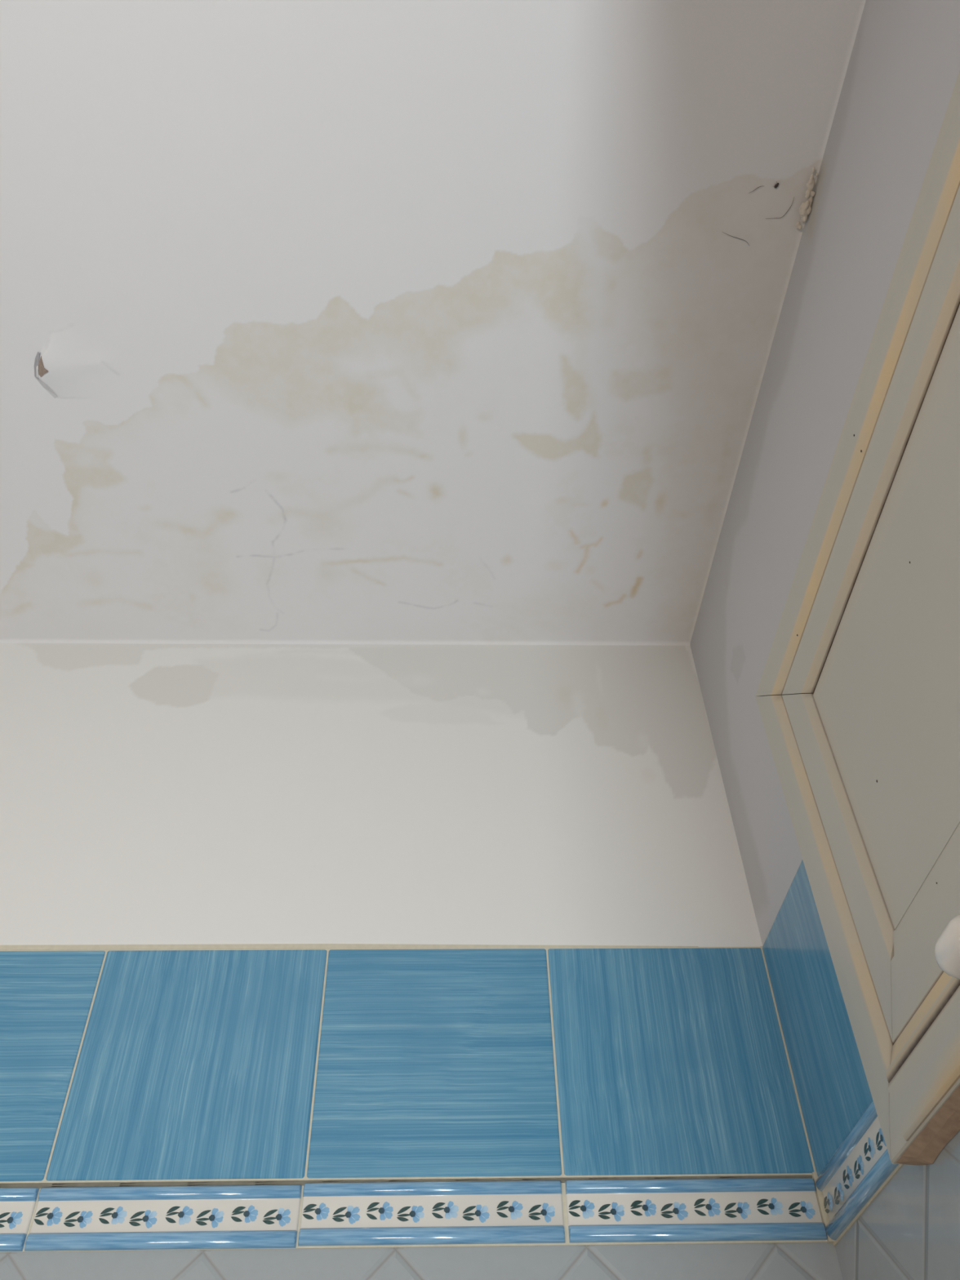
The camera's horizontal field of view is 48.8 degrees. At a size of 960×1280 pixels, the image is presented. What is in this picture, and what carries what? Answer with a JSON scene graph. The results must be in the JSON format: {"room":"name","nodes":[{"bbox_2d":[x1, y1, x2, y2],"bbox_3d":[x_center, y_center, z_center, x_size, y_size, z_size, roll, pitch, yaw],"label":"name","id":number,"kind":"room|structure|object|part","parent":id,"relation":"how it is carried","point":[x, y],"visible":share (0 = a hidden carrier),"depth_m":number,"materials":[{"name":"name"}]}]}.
{"room":"bathroom","nodes":[
{"label":"bathroom","id":0,"kind":"room"},
{"bbox_2d":[0,643,843,1279],"bbox_3d":[-0.522,0.920,0.272,1.600,2.700,0.024,0,-47,-2],"label":"wall","id":1,"kind":"structure","parent":0,"point":[270,914],"depth_m":0.97,"materials":[{"name":"paint"}]},
{"bbox_2d":[0,1177,826,1251],"bbox_3d":[-0.537,0.432,0.787,1.595,0.045,0.006,0,-47,-2],"label":"trim","id":2,"kind":"structure","parent":1,"relation":"attached to","point":[770,1209],"depth_m":0.80,"materials":[{"name":"blue tile"}]},
{"bbox_2d":[0,0,866,645],"bbox_3d":[-0.482,-0.696,0.617,1.687,0.008,1.900,0,-47,-2],"label":"ceiling","id":3,"kind":"structure","parent":0,"point":[322,322],"depth_m":0.98,"materials":[{"name":"paint"}]},
{"bbox_2d":[689,0,959,1279],"bbox_3d":[0.345,0.200,-0.369,0.036,2.700,1.950,2,-48,-3],"label":"wall","id":4,"kind":"structure","parent":0,"point":[903,69],"depth_m":0.86,"materials":[{"name":"paint"}]},
{"bbox_2d":[795,166,817,229],"bbox_3d":[0.284,-0.383,0.918,0.011,0.008,0.054,0,-47,-2],"label":"crumbs","id":5,"kind":"object","parent":4,"relation":"attached to","point":[805,209],"visible":1,"depth_m":0.92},
{"bbox_2d":[815,1100,898,1239],"bbox_3d":[0.268,0.373,0.750,0.007,0.044,0.166,2,-48,-3],"label":"trim","id":6,"kind":"structure","parent":4,"relation":"attached to","point":[862,1163],"depth_m":0.75,"materials":[{"name":"blue tile"}]},
{"bbox_2d":[755,70,959,1164],"bbox_3d":[0.273,-0.084,0.586,0.046,0.436,0.729,2,-48,-3],"label":"upper cabinet","id":7,"kind":"object","parent":4,"relation":"attached to","point":[857,696],"visible":1,"depth_m":0.70,"materials":[{"name":"beige paint"}]},
{"bbox_3d":[0.285,-0.194,0.708,0.015,0.107,0.728,2,-48,-3],"label":"frame rail","id":8,"kind":"part","parent":7,"relation":"part of","materials":[{"name":"beige paint"}]},
{"bbox_3d":[0.290,-0.088,0.592,0.009,0.231,0.542,2,-48,-3],"label":"door panel","id":9,"kind":"part","parent":7,"relation":"part of","materials":[{"name":"beige paint"}]},
{"bbox_3d":[0.291,0.027,0.466,0.015,0.110,0.728,2,-48,-3],"label":"frame rail","id":10,"kind":"part","parent":7,"relation":"part of","materials":[{"name":"beige paint"}]},
{"bbox_3d":[0.258,0.160,0.554,0.030,0.027,0.043,2,-48,-3],"label":"knob","id":11,"kind":"part","parent":7,"relation":"part of","materials":[{"name":"white plastic"}]}
]}

